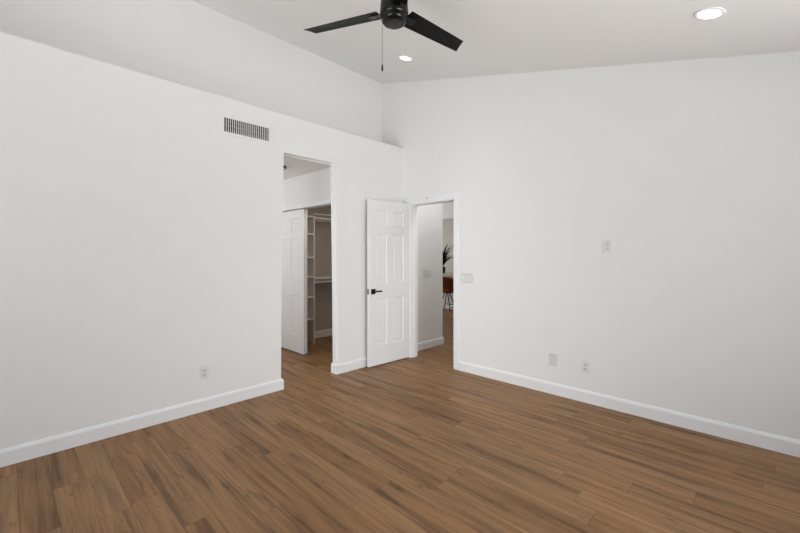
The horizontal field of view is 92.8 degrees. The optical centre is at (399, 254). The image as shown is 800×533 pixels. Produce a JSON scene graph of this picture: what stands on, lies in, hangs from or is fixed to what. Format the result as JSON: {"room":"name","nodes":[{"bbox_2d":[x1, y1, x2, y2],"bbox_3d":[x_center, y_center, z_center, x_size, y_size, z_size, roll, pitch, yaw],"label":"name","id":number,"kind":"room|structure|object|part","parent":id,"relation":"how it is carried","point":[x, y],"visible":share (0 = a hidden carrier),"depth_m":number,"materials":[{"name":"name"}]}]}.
{"room":"empty bedroom","nodes":[
{"label":"empty bedroom","id":0,"kind":"room"},
{"bbox_2d":[0,0,381,141],"bbox_3d":[-2.348,-1.890,3.353,0.100,1.380,6.138,0,0,44],"label":"wall","id":1,"kind":"structure","parent":0,"point":[191,43],"depth_m":3.73,"materials":[{"name":"paint"}]},
{"bbox_2d":[0,31,403,448],"bbox_3d":[-2.050,-0.043,3.049,0.100,2.805,5.918,0,0,44],"label":"wall","id":2,"kind":"structure","parent":0,"point":[141,240],"depth_m":2.98,"materials":[{"name":"paint"}]},
{"bbox_2d":[0,378,283,467],"bbox_3d":[-2.661,1.304,2.409,0.115,0.112,4.147,0,0,44],"label":"baseboard","id":3,"kind":"structure","parent":2,"relation":"attached to","point":[49,445],"depth_m":2.91,"materials":[{"name":"white paint"}]},
{"bbox_2d":[200,365,208,379],"bbox_3d":[-1.708,1.027,3.323,0.008,0.118,0.074,0,0,44],"label":"wall outlet","id":4,"kind":"object","parent":2,"relation":"attached to","point":[204,370],"visible":1,"depth_m":3.32,"materials":[{"name":"white plastic"}]},
{"bbox_2d":[221,113,271,144],"bbox_3d":[-1.470,-1.185,3.630,0.089,0.181,0.484,0,0,44],"label":"air vent","id":5,"kind":"object","parent":2,"relation":"in","point":[250,130],"visible":0.99,"depth_m":3.61,"materials":[{"name":"metal"}]},
{"bbox_2d":[226,118,266,140],"bbox_3d":[-1.440,-1.185,3.605,0.007,0.129,0.407,0,0,44],"label":"grille","id":6,"kind":"object","parent":5,"relation":"attached to","point":[248,122],"depth_m":3.60,"materials":[{"name":"metal"}]},
{"bbox_2d":[331,357,366,374],"bbox_3d":[-0.370,1.304,4.767,0.115,0.112,1.113,0,0,44],"label":"baseboard","id":7,"kind":"structure","parent":2,"relation":"attached to","point":[344,367],"depth_m":4.45,"materials":[{"name":"white paint"}]},
{"bbox_2d":[283,167,330,206],"bbox_3d":[-1.494,0.140,5.383,2.355,2.440,0.100,0,0,44],"label":"wall","id":8,"kind":"structure","parent":0,"point":[315,186],"depth_m":5.05,"materials":[{"name":"paint"}]},
{"bbox_2d":[281,209,305,353],"bbox_3d":[-1.567,0.355,5.423,0.775,1.977,0.032,0,0,44],"label":"door","id":9,"kind":"structure","parent":8,"relation":"in","point":[293,323],"depth_m":5.32,"materials":[{"name":"white paint"}]},
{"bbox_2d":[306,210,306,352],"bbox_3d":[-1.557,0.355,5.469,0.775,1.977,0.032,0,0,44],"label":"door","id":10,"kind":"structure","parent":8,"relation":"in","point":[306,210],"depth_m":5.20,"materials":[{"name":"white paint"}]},
{"bbox_2d":[283,199,330,211],"bbox_3d":[-1.293,-0.659,5.178,1.670,0.052,0.114,0,0,44],"label":"trim","id":11,"kind":"structure","parent":8,"relation":"attached to","point":[323,203],"depth_m":5.05,"materials":[{"name":"white paint"}]},
{"bbox_2d":[283,156,330,179],"bbox_3d":[-1.708,-1.140,5.235,2.455,0.120,4.130,0,0,44],"label":"ceiling","id":12,"kind":"structure","parent":0,"point":[295,167],"depth_m":4.70,"materials":[{"name":"paint"}]},
{"bbox_2d":[306,205,331,330],"bbox_3d":[-1.288,0.140,6.396,0.100,2.440,1.640,0,0,44],"label":"wall","id":13,"kind":"structure","parent":0,"point":[323,244],"depth_m":6.34,"materials":[{"name":"paint"}]},
{"bbox_2d":[307,213,330,221],"bbox_3d":[-1.006,-0.597,6.398,0.299,0.093,1.224,0,0,44],"label":"shelf","id":14,"kind":"object","parent":13,"relation":"attached to","point":[318,217],"visible":0.23,"depth_m":6.05,"materials":[{"name":"white wood"}]},
{"bbox_3d":[-0.927,-0.575,6.322,0.032,0.032,1.224,0,0,44],"label":"rod","id":15,"kind":"part","parent":14,"relation":"part of","materials":[{"name":"white plastic"}]},
{"bbox_2d":[315,329,331,337],"bbox_3d":[-1.090,1.304,6.517,0.015,0.112,1.190,0,0,44],"label":"baseboard","id":16,"kind":"structure","parent":13,"relation":"attached to","point":[328,332],"depth_m":6.32,"materials":[{"name":"white wood"}]},
{"bbox_2d":[315,276,331,282],"bbox_3d":[-1.006,0.404,6.398,0.299,0.093,1.224,0,0,44],"label":"shelf","id":17,"kind":"object","parent":13,"relation":"attached to","point":[325,279],"visible":0.27,"depth_m":6.06,"materials":[{"name":"white wood"}]},
{"bbox_3d":[-0.927,0.425,6.322,0.032,0.032,1.224,0,0,44],"label":"rod","id":18,"kind":"part","parent":17,"relation":"part of","materials":[{"name":"white plastic"}]},
{"bbox_2d":[0,308,799,532],"bbox_3d":[-0.109,1.410,5.055,11.000,0.100,11.700,0,0,44],"label":"floor","id":19,"kind":"structure","parent":0,"point":[420,443],"depth_m":2.40,"materials":[{"name":"wood"}]},
{"bbox_2d":[307,216,314,343],"bbox_3d":[-1.543,0.383,5.824,0.329,1.955,0.345,0,0,44],"label":"closet shelves","id":20,"kind":"object","parent":19,"relation":"on","point":[310,219],"visible":0.27,"depth_m":5.87,"materials":[{"name":"white wood"}]},
{"bbox_2d":[443,277,452,311],"bbox_3d":[1.148,0.944,9.290,0.504,0.839,0.443,0,0,44],"label":"bar stool","id":21,"kind":"object","parent":19,"relation":"on","point":[447,282],"visible":0.43,"depth_m":9.09,"materials":[{"name":"brown leather"}]},
{"bbox_3d":[1.152,0.852,9.295,0.430,0.107,0.430,0,0,44],"label":"seat","id":22,"kind":"part","parent":21,"relation":"part of","materials":[{"name":"brown leather"}]},
{"bbox_3d":[1.100,0.693,9.241,0.504,0.335,0.306,0,0,44],"label":"backrest","id":23,"kind":"part","parent":21,"relation":"part of","materials":[{"name":"brown leather"}]},
{"bbox_2d":[443,272,452,308],"bbox_3d":[1.280,0.916,9.785,3.300,0.888,0.920,0,0,44],"label":"kitchen island","id":24,"kind":"object","parent":19,"relation":"on","point":[446,274],"visible":0.04,"depth_m":9.65,"materials":[{"name":"white paint"}]},
{"bbox_2d":[443,272,452,276],"bbox_3d":[1.280,0.498,9.785,3.300,0.052,0.920,0,0,44],"label":"island countertop","id":25,"kind":"structure","parent":24,"relation":"on","point":[449,274],"depth_m":9.32,"materials":[{"name":"beige stone"}]},
{"bbox_2d":[443,243,452,272],"bbox_3d":[1.044,0.070,9.848,1.048,0.803,0.765,0,0,-34],"label":"potted plant","id":26,"kind":"object","parent":25,"relation":"on","point":[445,256],"visible":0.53,"depth_m":9.84,"materials":[{"name":"green plant"}]},
{"bbox_2d":[417,203,442,342],"bbox_3d":[0.339,0.080,5.573,0.100,2.560,0.792,0,0,44],"label":"wall","id":27,"kind":"structure","parent":0,"point":[429,217],"depth_m":5.62,"materials":[{"name":"paint"}]},
{"bbox_2d":[424,269,430,277],"bbox_3d":[0.400,0.270,5.558,0.008,0.116,0.162,0,0,44],"label":"light switch","id":28,"kind":"object","parent":27,"relation":"attached to","point":[427,273],"visible":1,"depth_m":5.55,"materials":[{"name":"white plastic"}]},
{"bbox_2d":[443,220,452,271],"bbox_3d":[0.596,-0.090,8.579,6.900,2.900,5.462,0,0,44],"label":"wall","id":29,"kind":"structure","parent":0,"point":[448,224],"depth_m":11.41,"materials":[{"name":"paint"}]},
{"bbox_2d":[443,202,452,220],"bbox_3d":[2.273,-1.290,10.305,6.700,0.500,0.450,0,0,44],"label":"soffit","id":30,"kind":"structure","parent":29,"relation":"attached to","point":[447,207],"depth_m":10.88,"materials":[{"name":"paint"}]},
{"bbox_2d":[193,0,799,83],"bbox_3d":[-0.243,-1.763,1.308,5.971,1.685,6.138,0,0,44],"label":"ceiling","id":31,"kind":"structure","parent":0,"point":[499,37],"depth_m":3.06,"materials":[{"name":"paint"}]},
{"bbox_2d":[304,0,462,70],"bbox_3d":[0.041,-1.548,2.599,1.160,0.685,1.074,0,0,44],"label":"ceiling fan","id":32,"kind":"object","parent":31,"relation":"hanging from","point":[393,15],"visible":1,"depth_m":2.60,"materials":[{"name":"black metal"}]},
{"bbox_3d":[-0.399,-1.595,2.630,0.558,0.033,0.129,0,0,20],"label":"blade","id":33,"kind":"part","parent":32,"relation":"part of","materials":[{"name":"black wood"}]},
{"bbox_3d":[-0.153,-1.589,2.541,0.105,0.015,0.047,0,0,20],"label":"blade arm","id":34,"kind":"part","parent":32,"relation":"part of","materials":[{"name":"black metal"}]},
{"bbox_3d":[0.057,-1.589,2.575,0.105,0.015,0.047,0,0,-40],"label":"blade arm","id":35,"kind":"part","parent":32,"relation":"part of","materials":[{"name":"black metal"}]},
{"bbox_3d":[0.256,-1.595,2.744,0.558,0.033,0.129,0,0,-40],"label":"blade","id":36,"kind":"part","parent":32,"relation":"part of","materials":[{"name":"black wood"}]},
{"bbox_2d":[398,55,412,60],"bbox_3d":[0.060,-2.151,4.159,0.162,0.046,0.156,0,0,-42],"label":"recessed light","id":37,"kind":"object","parent":31,"relation":"in","point":[402,57],"visible":1,"depth_m":4.15,"materials":[{"name":"white paint"}]},
{"bbox_2d":[694,7,725,19],"bbox_3d":[1.899,-1.481,2.335,0.162,0.046,0.156,0,0,-42],"label":"recessed light","id":38,"kind":"object","parent":31,"relation":"in","point":[709,13],"visible":1,"depth_m":2.33,"materials":[{"name":"white paint"}]},
{"bbox_2d":[698,10,720,18],"bbox_3d":[1.898,-1.482,2.336,0.118,0.008,0.118,0,15,-46],"label":"diffuser","id":39,"kind":"object","parent":38,"relation":"attached to","point":[702,14],"depth_m":2.34,"materials":[{"name":"white plastic"}]},
{"bbox_2d":[382,51,799,439],"bbox_3d":[1.818,-0.563,3.501,5.871,3.846,0.120,0,0,44],"label":"wall","id":40,"kind":"structure","parent":0,"point":[690,169],"depth_m":3.27,"materials":[{"name":"paint"}]},
{"bbox_2d":[406,192,458,369],"bbox_3d":[0.438,0.310,4.842,0.848,2.099,0.152,0,0,44],"label":"door frame","id":41,"kind":"structure","parent":40,"relation":"attached to","point":[413,207],"depth_m":4.89,"materials":[{"name":"white paint"}]},
{"bbox_2d":[367,199,409,366],"bbox_3d":[-0.136,0.337,4.816,0.698,2.022,0.115,0,0,-43],"label":"door","id":42,"kind":"structure","parent":41,"relation":"attached to","point":[388,280],"depth_m":4.77,"materials":[{"name":"white paint"}]},
{"bbox_2d":[461,273,472,283],"bbox_3d":[0.777,0.270,4.423,0.162,0.116,0.008,0,0,44],"label":"light switch","id":43,"kind":"object","parent":40,"relation":"attached to","point":[465,277],"visible":1,"depth_m":4.42,"materials":[{"name":"white plastic"}]},
{"bbox_2d":[549,353,556,365],"bbox_3d":[1.496,1.022,3.725,0.078,0.118,0.007,0,0,44],"label":"wall plate","id":44,"kind":"object","parent":40,"relation":"attached to","point":[552,357],"visible":1,"depth_m":3.72,"materials":[{"name":"white plastic"}]},
{"bbox_2d":[581,360,589,373],"bbox_3d":[1.712,1.034,3.515,0.074,0.118,0.008,0,0,44],"label":"wall outlet","id":45,"kind":"object","parent":40,"relation":"attached to","point":[585,365],"visible":1,"depth_m":3.51,"materials":[{"name":"white plastic"}]},
{"bbox_2d":[603,240,611,252],"bbox_3d":[1.846,-0.077,3.384,0.074,0.118,0.008,0,0,44],"label":"wall outlet","id":46,"kind":"object","parent":40,"relation":"attached to","point":[607,244],"visible":1,"depth_m":3.38,"materials":[{"name":"white plastic"}]},
{"bbox_2d":[459,361,799,457],"bbox_3d":[2.286,1.304,2.952,4.434,0.112,0.015,0,0,44],"label":"baseboard","id":47,"kind":"structure","parent":40,"relation":"attached to","point":[790,446],"depth_m":3.15,"materials":[{"name":"white paint"}]},
{"bbox_3d":[-1.367,-0.090,7.699,5.310,2.900,0.120,0,0,44],"label":"wall","id":48,"kind":"structure","parent":0,"visible":0},
{"bbox_2d":[417,337,443,350],"bbox_3d":[-1.519,1.304,7.389,5.325,0.112,0.807,0,0,44],"label":"baseboard","id":49,"kind":"structure","parent":48,"relation":"attached to","point":[423,345],"depth_m":5.59,"materials":[{"name":"white paint"}]}
]}

